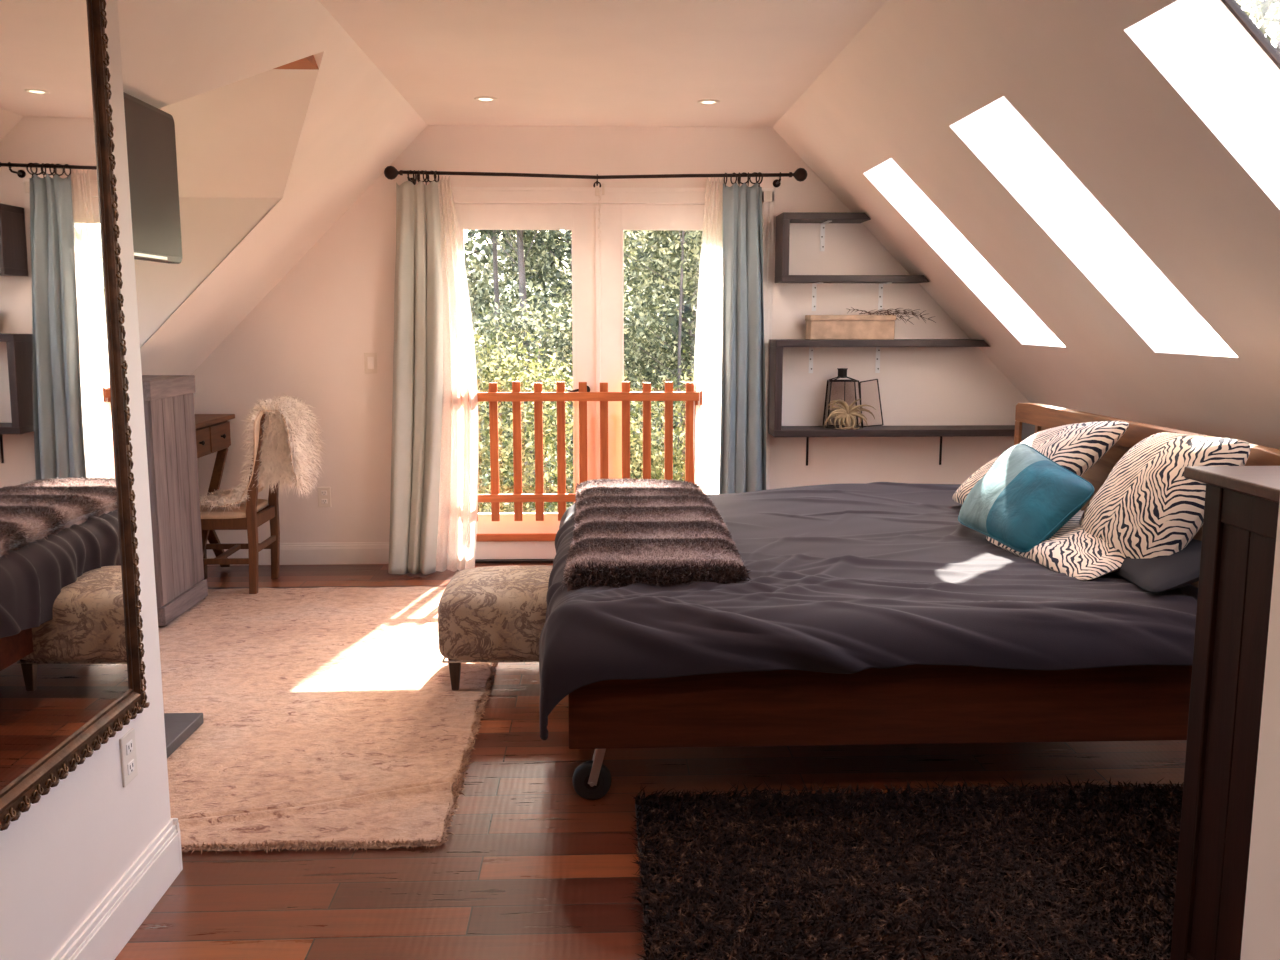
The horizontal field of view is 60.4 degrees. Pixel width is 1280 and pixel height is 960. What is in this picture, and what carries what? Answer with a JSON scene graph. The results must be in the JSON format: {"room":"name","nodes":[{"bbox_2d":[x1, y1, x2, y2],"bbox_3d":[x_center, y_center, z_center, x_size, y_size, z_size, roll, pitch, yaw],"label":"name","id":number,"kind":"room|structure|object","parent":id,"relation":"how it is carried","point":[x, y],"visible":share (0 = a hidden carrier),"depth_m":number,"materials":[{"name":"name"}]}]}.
{"room":"bedroom","nodes":[
{"label":"bedroom","id":0,"kind":"room"},
{"bbox_2d":[0,0,170,959],"bbox_3d":[-1.153,0.247,0.083,0.120,2.288,5.180,0,8,-2],"label":"wall","id":1,"kind":"structure","parent":0,"point":[63,855],"depth_m":2.45,"materials":[{"name":"paint"}]},
{"bbox_2d":[0,0,149,830],"bbox_3d":[-1.139,-0.198,1.875,0.037,1.670,1.263,0,8,-2],"label":"wall mirror","id":2,"kind":"object","parent":1,"relation":"attached to","point":[72,667],"visible":1,"depth_m":2.19,"materials":[{"name":"mirror glass"},{"name":"wood"}]},
{"bbox_2d":[51,818,182,959],"bbox_3d":[-1.153,1.306,0.246,0.152,0.145,5.196,0,8,-2],"label":"baseboard","id":3,"kind":"structure","parent":1,"relation":"attached to","point":[108,928],"depth_m":2.52,"materials":[{"name":"paint"}]},
{"bbox_2d":[119,728,137,786],"bbox_3d":[-1.178,0.639,2.537,0.009,0.116,0.072,0,8,-2],"label":"power outlet","id":4,"kind":"object","parent":1,"relation":"attached to","point":[127,742],"visible":1,"depth_m":2.53,"materials":[{"name":"white plastic"}]},
{"bbox_2d":[126,739,132,754],"bbox_3d":[-1.178,0.616,2.533,0.008,0.028,0.034,0,8,-2],"label":"socket","id":5,"kind":"object","parent":4,"relation":"attached to","point":[129,742],"depth_m":2.53,"materials":[{"name":"white plastic"}]},
{"bbox_2d":[127,759,133,774],"bbox_3d":[-1.178,0.663,2.540,0.008,0.028,0.034,0,8,-2],"label":"socket","id":6,"kind":"object","parent":4,"relation":"attached to","point":[130,762],"depth_m":2.53,"materials":[{"name":"white plastic"}]},
{"bbox_2d":[123,92,181,263],"bbox_3d":[-1.423,-0.839,2.983,0.187,0.453,0.945,-2,9,-14],"label":"television","id":7,"kind":"object","parent":1,"relation":"attached to","point":[150,131],"visible":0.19,"depth_m":3.25,"materials":[{"name":"black plastic"}]},
{"bbox_2d":[134,197,280,347],"bbox_3d":[-2.613,-0.324,5.163,1.967,1.945,0.120,0,8,-2],"label":"wall","id":8,"kind":"structure","parent":0,"point":[211,228],"depth_m":5.02,"materials":[{"name":"paint"}]},
{"bbox_2d":[159,51,323,197],"bbox_3d":[-2.360,-1.397,4.024,2.400,0.510,1.840,0,8,-2],"label":"wall","id":9,"kind":"structure","parent":0,"point":[239,139],"depth_m":4.53,"materials":[{"name":"paint"}]},
{"bbox_2d":[117,0,427,374],"bbox_3d":[-1.783,-0.531,1.786,1.644,1.644,9.020,0,8,-2],"label":"sloped ceiling","id":10,"kind":"structure","parent":0,"point":[357,123],"depth_m":4.77,"materials":[{"name":"paint"}]},
{"bbox_2d":[274,55,318,68],"bbox_3d":[-2.332,-1.558,4.001,2.255,0.065,0.200,0,8,-2],"label":"trim","id":11,"kind":"structure","parent":10,"relation":"attached to","point":[309,62],"depth_m":4.08,"materials":[{"name":"brown wood"}]},
{"bbox_2d":[318,0,887,126],"bbox_3d":[-0.072,-1.375,1.733,1.980,0.120,9.030,0,8,-2],"label":"ceiling","id":12,"kind":"structure","parent":0,"point":[631,63],"depth_m":4.38,"materials":[{"name":"paint"}]},
{"bbox_2d":[474,96,496,101],"bbox_3d":[-0.743,-1.833,5.296,0.112,0.006,0.112,0,8,-2],"label":"recessed light","id":13,"kind":"object","parent":12,"relation":"in","point":[481,98],"visible":1,"depth_m":5.29,"materials":[{"name":"white"}]},
{"bbox_2d":[697,99,719,104],"bbox_3d":[0.335,-1.843,5.366,0.112,0.006,0.112,0,8,-2],"label":"recessed light","id":14,"kind":"object","parent":12,"relation":"in","point":[705,101],"visible":1,"depth_m":5.35,"materials":[{"name":"white"}]},
{"bbox_2d":[191,125,1029,543],"bbox_3d":[-0.240,-0.795,6.297,5.240,2.550,0.140,0,8,-2],"label":"wall","id":15,"kind":"structure","parent":0,"point":[309,337],"depth_m":6.21,"materials":[{"name":"paint"}]},
{"bbox_2d":[207,542,388,565],"bbox_3d":[-1.980,0.425,6.330,1.510,0.125,0.016,0,8,-2],"label":"baseboard","id":16,"kind":"structure","parent":15,"relation":"attached to","point":[367,552],"depth_m":6.33,"materials":[{"name":"paint"}]},
{"bbox_2d":[318,487,330,506],"bbox_3d":[-1.806,0.098,6.292,0.072,0.116,0.009,0,8,-2],"label":"power outlet","id":17,"kind":"object","parent":15,"relation":"attached to","point":[324,493],"visible":1,"depth_m":6.29,"materials":[{"name":"white plastic"}]},
{"bbox_2d":[364,353,377,372],"bbox_3d":[-1.516,-0.659,6.193,0.072,0.116,0.009,0,8,-2],"label":"light switch","id":18,"kind":"object","parent":15,"relation":"attached to","point":[370,359],"visible":1,"depth_m":6.19,"materials":[{"name":"white plastic"}]},
{"bbox_2d":[475,559,553,563],"bbox_3d":[-0.239,0.461,6.470,1.810,0.014,0.160,0,8,-2],"label":"trim","id":19,"kind":"structure","parent":15,"relation":"attached to","point":[476,560],"depth_m":6.38,"materials":[{"name":"metal"}]},
{"bbox_2d":[455,204,600,558],"bbox_3d":[-0.686,-0.536,6.257,0.925,2.017,0.100,0,8,-2],"label":"door","id":20,"kind":"structure","parent":15,"relation":"in","point":[506,538],"depth_m":6.23,"materials":[{"name":"paint"}]},
{"bbox_2d":[451,381,701,520],"bbox_3d":[-0.352,-0.164,6.241,1.405,0.792,0.104,0,8,-2],"label":"railing","id":21,"kind":"object","parent":15,"relation":"attached to","point":[516,396],"visible":0.68,"depth_m":6.20,"materials":[{"name":"brown wood"}]},
{"bbox_2d":[384,166,806,186],"bbox_3d":[-0.234,-1.654,6.021,2.298,0.108,0.157,0,8,-2],"label":"curtain rod","id":22,"kind":"object","parent":15,"relation":"attached to","point":[390,172],"visible":0.94,"depth_m":5.98,"materials":[{"name":"brown metal"}]},
{"bbox_2d":[436,176,478,571],"bbox_3d":[-1.027,-0.572,6.058,0.255,2.162,0.190,0,8,-2],"label":"sheer curtain","id":23,"kind":"object","parent":22,"relation":"hanging from","point":[459,462],"visible":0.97,"depth_m":6.10,"materials":[{"name":"fabric"}]},
{"bbox_2d":[693,177,723,494],"bbox_3d":[0.389,-0.590,6.181,0.168,2.162,0.074,1,8,7],"label":"sheer curtain","id":24,"kind":"object","parent":22,"relation":"hanging from","point":[710,302],"visible":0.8,"depth_m":6.15,"materials":[{"name":"fabric"}]},
{"bbox_2d":[730,173,736,183],"bbox_3d":[0.512,-1.639,6.010,0.008,0.079,0.064,-4,9,-27],"label":"curtain ring","id":25,"kind":"object","parent":22,"relation":"hanging from","point":[732,173],"visible":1,"depth_m":6.00,"materials":[{"name":"brown metal"}]},
{"bbox_2d":[749,172,759,183],"bbox_3d":[0.627,-1.642,6.014,0.064,0.079,0.008,4,9,25],"label":"curtain ring","id":26,"kind":"object","parent":22,"relation":"hanging from","point":[754,172],"visible":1,"depth_m":6.01,"materials":[{"name":"brown metal"}]},
{"bbox_2d":[756,172,762,186],"bbox_3d":[0.652,-1.643,6.015,0.008,0.079,0.064,-5,10,-29],"label":"curtain ring","id":27,"kind":"object","parent":22,"relation":"hanging from","point":[759,172],"visible":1,"depth_m":6.00,"materials":[{"name":"brown metal"}]},
{"label":"curtain ring","id":28,"kind":"object","parent":22,"relation":"hanging from","visible":0},
{"bbox_2d":[719,182,765,493],"bbox_3d":[0.583,-0.569,6.143,0.276,2.130,0.146,0,8,-2],"label":"curtain","id":29,"kind":"object","parent":28,"relation":"hanging from","point":[743,393],"visible":0.81,"depth_m":6.11,"materials":[{"name":"blue fabric"}]},
{"label":"curtain ring","id":30,"kind":"object","parent":22,"relation":"hanging from","visible":0},
{"bbox_2d":[388,181,442,574],"bbox_3d":[-1.233,-0.547,5.997,0.343,2.130,0.257,0,8,-2],"label":"curtain","id":31,"kind":"object","parent":30,"relation":"hanging from","point":[418,295],"visible":1,"depth_m":6.02,"materials":[{"name":"fabric"}]},
{"bbox_2d":[595,183,604,195],"bbox_3d":[-0.222,-1.605,6.081,0.052,0.065,0.017,0,8,-2],"label":"bracket","id":32,"kind":"object","parent":15,"relation":"attached to","point":[603,184],"visible":0.97,"depth_m":6.07,"materials":[{"name":"white metal"}]},
{"bbox_2d":[598,196,600,241],"bbox_3d":[-0.224,-1.444,6.109,0.015,0.264,0.015,8,12,44],"label":"chain","id":33,"kind":"object","parent":32,"relation":"hanging from","point":[598,196],"visible":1,"depth_m":6.11,"materials":[{"name":"white plastic"}]},
{"bbox_2d":[452,187,773,489],"bbox_3d":[-0.239,-0.581,6.315,1.970,2.120,0.166,0,8,-2],"label":"trim","id":34,"kind":"structure","parent":15,"relation":"attached to","point":[461,195],"depth_m":6.10,"materials":[{"name":"paint"}]},
{"bbox_2d":[598,204,704,479],"bbox_3d":[0.214,-0.544,6.308,0.899,2.017,0.065,0,8,-2],"label":"door","id":35,"kind":"structure","parent":15,"relation":"in","point":[614,218],"depth_m":6.19,"materials":[{"name":"paint"}]},
{"bbox_2d":[763,191,771,201],"bbox_3d":[0.712,-1.578,6.118,0.047,0.060,0.022,0,8,-2],"label":"sensor","id":36,"kind":"object","parent":15,"relation":"attached to","point":[767,194],"visible":1,"depth_m":6.11,"materials":[{"name":"white plastic"}]},
{"bbox_2d":[806,437,808,465],"bbox_3d":[0.971,-0.166,6.268,0.012,0.192,0.190,0,8,-2],"label":"shelf bracket","id":37,"kind":"object","parent":15,"relation":"attached to","point":[807,438],"visible":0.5,"depth_m":6.36,"materials":[{"name":"metal"}]},
{"bbox_2d":[775,212,928,282],"bbox_3d":[1.170,-1.278,6.083,0.811,0.368,0.250,0,8,-2],"label":"wall shelf","id":38,"kind":"object","parent":15,"relation":"attached to","point":[782,231],"visible":1,"depth_m":5.98,"materials":[{"name":"brown wood"}]},
{"bbox_2d":[768,339,1014,436],"bbox_3d":[1.492,-0.523,6.205,1.508,0.534,0.250,0,8,-2],"label":"wall shelf","id":39,"kind":"object","parent":15,"relation":"attached to","point":[775,428],"visible":0.84,"depth_m":6.11,"materials":[{"name":"brown wood"}]},
{"bbox_2d":[824,399,875,429],"bbox_3d":[1.164,-0.366,6.116,0.290,0.172,0.050,0,8,-2],"label":"air plant","id":40,"kind":"object","parent":39,"relation":"on","point":[847,413],"visible":1,"depth_m":6.11,"materials":[{"name":"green plant"}]},
{"bbox_2d":[805,315,895,339],"bbox_3d":[1.169,-0.851,6.125,0.477,0.135,0.160,0,8,-2],"label":"trinket box","id":41,"kind":"object","parent":39,"relation":"on","point":[818,327],"visible":1,"depth_m":6.05,"materials":[{"name":"wood"}]},
{"bbox_2d":[848,307,935,324],"bbox_3d":[1.395,-0.913,6.125,0.494,0.100,0.087,1,8,4],"label":"twigs","id":42,"kind":"object","parent":41,"relation":"on","point":[910,310],"visible":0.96,"depth_m":6.11,"materials":[{"name":"brown plant"}]},
{"bbox_2d":[822,368,883,427],"bbox_3d":[1.210,-0.465,6.223,0.328,0.335,0.128,0,8,-2],"label":"glass lantern","id":43,"kind":"object","parent":39,"relation":"on","point":[842,372],"visible":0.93,"depth_m":6.19,"materials":[{"name":"metal"}]},
{"bbox_2d":[939,436,952,464],"bbox_3d":[1.750,-0.170,6.297,0.012,0.192,0.190,0,8,-2],"label":"shelf bracket","id":44,"kind":"object","parent":15,"relation":"attached to","point":[940,451],"visible":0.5,"depth_m":6.39,"materials":[{"name":"metal"}]},
{"bbox_2d":[115,563,1186,959],"bbox_3d":[-0.472,1.185,2.092,6.040,0.150,9.030,0,8,-2],"label":"floor","id":45,"kind":"structure","parent":0,"point":[530,867],"depth_m":2.92,"materials":[{"name":"brown wood"}]},
{"bbox_2d":[195,414,234,566],"bbox_3d":[-2.410,0.110,5.851,0.339,0.862,0.720,0,8,-2],"label":"writing desk","id":46,"kind":"object","parent":45,"relation":"on","point":[213,435],"visible":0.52,"depth_m":5.95,"materials":[{"name":"brown wood"}]},
{"bbox_2d":[158,586,497,853],"bbox_3d":[-1.506,0.768,4.320,1.899,0.035,2.912,0,8,-2],"label":"area rug","id":47,"kind":"object","parent":45,"relation":"on","point":[333,716],"visible":0.56,"depth_m":3.88,"materials":[{"name":"beige carpet"}]},
{"bbox_2d":[142,375,207,627],"bbox_3d":[-2.288,0.081,5.156,0.279,1.114,0.561,0,8,-2],"label":"base cabinet","id":48,"kind":"object","parent":47,"relation":"on","point":[169,414],"visible":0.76,"depth_m":5.09,"materials":[{"name":"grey wood"}]},
{"bbox_2d":[164,713,203,757],"bbox_3d":[-1.980,0.893,3.317,0.980,0.038,0.950,0,8,-2],"label":"hearth slab","id":49,"kind":"object","parent":47,"relation":"on","point":[179,727],"visible":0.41,"depth_m":3.68,"materials":[{"name":"stone"}]},
{"bbox_2d":[200,414,279,593],"bbox_3d":[-2.135,0.105,5.739,0.503,0.930,0.422,0,8,-2],"label":"dining chair","id":50,"kind":"object","parent":47,"relation":"on","point":[254,512],"visible":0.61,"depth_m":5.59,"materials":[{"name":"brown wood"}]},
{"bbox_2d":[199,393,327,512],"bbox_3d":[-1.983,-0.151,5.691,0.644,0.598,0.681,-1,8,-5],"label":"sheepskin","id":51,"kind":"object","parent":50,"relation":"on","point":[290,450],"visible":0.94,"depth_m":5.52,"materials":[{"name":"fur"}]},
{"bbox_2d":[438,565,552,689],"bbox_3d":[-0.455,0.560,4.353,0.630,0.398,0.560,0,8,-2],"label":"ottoman","id":52,"kind":"object","parent":47,"relation":"on","point":[490,613],"visible":0.59,"depth_m":4.08,"materials":[{"name":"fabric"}]},
{"bbox_2d":[624,776,1183,959],"bbox_3d":[1.104,1.004,2.620,2.330,0.093,1.439,0,8,-2],"label":"shag rug","id":53,"kind":"object","parent":45,"relation":"on","point":[1074,873],"visible":0.86,"depth_m":2.75,"materials":[{"name":"black carpet"}]},
{"bbox_2d":[1170,466,1279,959],"bbox_3d":[1.621,0.548,2.095,1.050,1.109,0.432,0,8,-2],"label":"base cabinet","id":54,"kind":"object","parent":53,"relation":"on","point":[1241,507],"visible":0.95,"depth_m":2.13,"materials":[{"name":"brown wood"}]},
{"bbox_2d":[568,403,1279,799],"bbox_3d":[0.802,0.291,4.149,2.090,1.022,2.060,0,8,-2],"label":"bed","id":55,"kind":"object","parent":45,"relation":"on","point":[909,704],"visible":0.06,"depth_m":3.17,"materials":[{"name":"brown wood"}]},
{"bbox_2d":[539,482,1196,739],"bbox_3d":[0.631,0.361,4.172,1.946,0.420,2.234,0,8,-2],"label":"duvet","id":56,"kind":"object","parent":55,"relation":"on","point":[848,578],"visible":0.73,"depth_m":3.18,"materials":[{"name":"fabric"}]},
{"bbox_2d":[561,477,751,591],"bbox_3d":[0.028,0.172,4.286,0.624,0.158,1.824,0,8,-2],"label":"fur throw","id":57,"kind":"object","parent":56,"relation":"on","point":[626,532],"visible":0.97,"depth_m":3.85,"materials":[{"name":"brown fur"}]},
{"bbox_2d":[958,443,1093,552],"bbox_3d":[1.383,0.055,3.990,0.273,0.325,0.550,-2,8,-11],"label":"cushion","id":58,"kind":"object","parent":56,"relation":"on","point":[1025,497],"visible":0.98,"depth_m":3.87,"materials":[{"name":"blue fabric"}]},
{"bbox_2d":[953,421,1128,503],"bbox_3d":[1.530,-0.057,4.287,0.372,0.418,0.857,0,8,-2],"label":"pillow","id":59,"kind":"object","parent":56,"relation":"on","point":[1077,447],"visible":0.5,"depth_m":3.98,"materials":[{"name":"fabric"}]},
{"bbox_2d":[986,510,1124,580],"bbox_3d":[1.466,0.210,3.757,0.371,0.144,0.663,0,8,-2],"label":"pillow","id":60,"kind":"object","parent":56,"relation":"on","point":[1079,554],"visible":0.48,"depth_m":3.59,"materials":[{"name":"fabric"}]},
{"bbox_2d":[1079,432,1250,558],"bbox_3d":[1.643,0.059,3.526,0.292,0.439,0.632,0,8,-2],"label":"pillow","id":61,"kind":"object","parent":60,"relation":"on","point":[1146,506],"visible":0.77,"depth_m":3.38,"materials":[{"name":"fabric"}]},
{"bbox_2d":[1112,538,1201,592],"bbox_3d":[1.635,0.250,3.426,0.269,0.136,0.402,0,8,-2],"label":"pillow","id":62,"kind":"object","parent":56,"relation":"on","point":[1179,569],"visible":0.56,"depth_m":3.29,"materials":[{"name":"fabric"}]},
{"bbox_2d":[772,0,1279,449],"bbox_3d":[1.737,-0.649,1.903,1.765,1.765,9.020,0,8,-2],"label":"sloped ceiling","id":63,"kind":"structure","parent":0,"point":[1088,190],"depth_m":4.00,"materials":[{"name":"paint"}]},
{"bbox_2d":[809,347,819,372],"bbox_3d":[0.981,-0.675,6.194,0.025,0.155,0.189,0,8,-2],"label":"bracket","id":64,"kind":"object","parent":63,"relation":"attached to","point":[810,348],"visible":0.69,"depth_m":6.28,"materials":[{"name":"metal"}]},
{"bbox_2d":[812,282,822,310],"bbox_3d":[0.991,-1.023,6.143,0.025,0.155,0.189,0,8,-2],"label":"bracket","id":65,"kind":"object","parent":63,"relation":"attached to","point":[814,285],"visible":1,"depth_m":6.23,"materials":[{"name":"metal"}]},
{"bbox_2d":[820,220,831,250],"bbox_3d":[1.031,-1.352,6.096,0.025,0.155,0.189,0,8,-2],"label":"shelf bracket","id":66,"kind":"object","parent":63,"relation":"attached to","point":[822,232],"visible":1,"depth_m":6.18,"materials":[{"name":"metal"}]},
{"bbox_2d":[875,347,888,372],"bbox_3d":[1.365,-0.677,6.208,0.025,0.155,0.189,0,8,-2],"label":"bracket","id":67,"kind":"object","parent":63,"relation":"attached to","point":[877,364],"visible":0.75,"depth_m":6.30,"materials":[{"name":"metal"}]},
{"bbox_2d":[878,282,891,310],"bbox_3d":[1.370,-1.025,6.157,0.025,0.155,0.189,0,8,-2],"label":"bracket","id":68,"kind":"object","parent":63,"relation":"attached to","point":[880,295],"visible":0.94,"depth_m":6.25,"materials":[{"name":"metal"}]},
{"bbox_2d":[1221,0,1279,68],"bbox_3d":[1.796,-0.828,2.511,0.907,0.907,0.650,0,8,-2],"label":"window","id":69,"kind":"structure","parent":63,"relation":"in","point":[1233,6],"depth_m":2.74,"materials":[{"name":"brown metal"}]},
{"bbox_2d":[1240,500,1279,959],"bbox_3d":[1.859,0.270,-0.294,1.510,2.350,4.200,0,8,-2],"label":"wall","id":70,"kind":"structure","parent":0,"point":[1261,924],"depth_m":1.80,"materials":[{"name":"paint"}]},
{"label":"outside","id":71,"kind":"structure","parent":0,"visible":0},
{"bbox_2d":[464,241,695,512],"bbox_3d":[0.736,-4.783,33.158,64.000,9.588,53.100,0,8,-2],"label":"terrain","id":72,"kind":"structure","parent":71,"point":[476,245],"depth_m":38.31,"materials":[{"name":"soil"}]},
{"bbox_2d":[484,231,501,486],"bbox_3d":[-1.918,-2.615,13.881,2.613,10.680,3.046,2,8,10],"label":"conifer","id":73,"kind":"object","parent":72,"relation":"on","point":[494,245],"visible":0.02,"depth_m":13.89,"materials":[{"name":"green plant"}]},
{"bbox_2d":[464,230,571,409],"bbox_3d":[-4.866,-6.703,24.572,8.279,11.333,6.915,5,9,28],"label":"conifer","id":74,"kind":"object","parent":72,"relation":"on","point":[481,240],"visible":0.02,"depth_m":25.55,"materials":[{"name":"green plant"}]},
{"bbox_2d":[464,230,572,470],"bbox_3d":[-3.264,-3.964,16.925,5.347,11.392,5.134,-2,8,-11],"label":"conifer","id":75,"kind":"object","parent":72,"relation":"on","point":[480,286],"visible":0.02,"depth_m":16.28,"materials":[{"name":"green plant"}]},
{"bbox_2d":[467,230,571,509],"bbox_3d":[-1.354,-1.513,12.837,1.966,8.882,1.851,5,10,29],"label":"conifer","id":76,"kind":"object","parent":72,"relation":"on","point":[520,233],"visible":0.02,"depth_m":12.73,"materials":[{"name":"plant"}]},
{"bbox_2d":[473,304,573,512],"bbox_3d":[-1.761,0.789,10.562,3.151,4.985,2.669,3,9,17],"label":"tree","id":77,"kind":"object","parent":72,"relation":"on","point":[501,375],"visible":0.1,"depth_m":10.23,"materials":[{"name":"green plant"}]},
{"bbox_2d":[469,279,682,512],"bbox_3d":[-0.916,0.467,11.977,3.357,5.214,3.105,5,10,30],"label":"tree","id":78,"kind":"object","parent":72,"relation":"on","point":[514,319],"visible":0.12,"depth_m":11.40,"materials":[{"name":"green plant"}]},
{"bbox_2d":[478,331,680,512],"bbox_3d":[-0.549,0.994,10.168,2.357,4.695,2.393,-7,11,-40],"label":"tree","id":79,"kind":"object","parent":72,"relation":"on","point":[551,411],"visible":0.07,"depth_m":9.78,"materials":[{"name":"green plant"}]},
{"bbox_2d":[464,230,694,415],"bbox_3d":[-0.900,-6.605,24.336,7.626,11.743,7.645,-2,9,-15],"label":"conifer","id":80,"kind":"object","parent":72,"relation":"on","point":[558,255],"visible":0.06,"depth_m":23.11,"materials":[{"name":"green plant"}]},
{"bbox_2d":[467,230,700,506],"bbox_3d":[-0.752,-4.358,17.949,5.639,11.304,5.431,6,10,34],"label":"tree","id":81,"kind":"object","parent":72,"relation":"on","point":[537,264],"visible":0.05,"depth_m":17.57,"materials":[{"name":"green plant"}]},
{"bbox_2d":[516,230,702,507],"bbox_3d":[0.606,-1.308,12.328,3.707,8.618,3.710,2,9,13],"label":"leafy tree","id":82,"kind":"object","parent":72,"relation":"on","point":[651,314],"visible":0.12,"depth_m":12.34,"materials":[{"name":"green plant"}]},
{"bbox_2d":[535,230,699,474],"bbox_3d":[0.882,-4.602,20.252,6.966,10.537,7.602,-5,9,-28],"label":"leafy tree","id":83,"kind":"object","parent":72,"relation":"on","point":[687,309],"visible":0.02,"depth_m":18.55,"materials":[{"name":"broad green leaf"},{"name":"bark"}]},
{"bbox_2d":[551,349,694,483],"bbox_3d":[0.627,0.888,10.582,2.796,4.779,2.877,3,9,17],"label":"tree","id":84,"kind":"object","parent":72,"relation":"on","point":[678,462],"visible":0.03,"depth_m":9.77,"materials":[{"name":"green plant"}]},
{"bbox_2d":[623,230,702,464],"bbox_3d":[2.167,-2.561,14.753,5.545,10.019,6.396,6,10,34],"label":"leafy tree","id":85,"kind":"object","parent":72,"relation":"on","point":[651,266],"visible":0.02,"depth_m":14.08,"materials":[{"name":"green plant"}]},
{"bbox_2d":[629,230,696,362],"bbox_3d":[2.647,-6.676,24.802,8.194,11.018,7.567,3,9,20],"label":"conifer","id":86,"kind":"object","parent":72,"relation":"on","point":[669,309],"visible":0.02,"depth_m":24.53,"materials":[{"name":"green plant"}]},
{"bbox_2d":[1235,0,1279,52],"bbox_3d":[7.185,-3.050,12.290,6.892,12.078,7.154,-4,9,-23],"label":"leafy tree","id":87,"kind":"object","parent":72,"relation":"on","point":[1259,14],"visible":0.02,"depth_m":10.19,"materials":[{"name":"green plant"}]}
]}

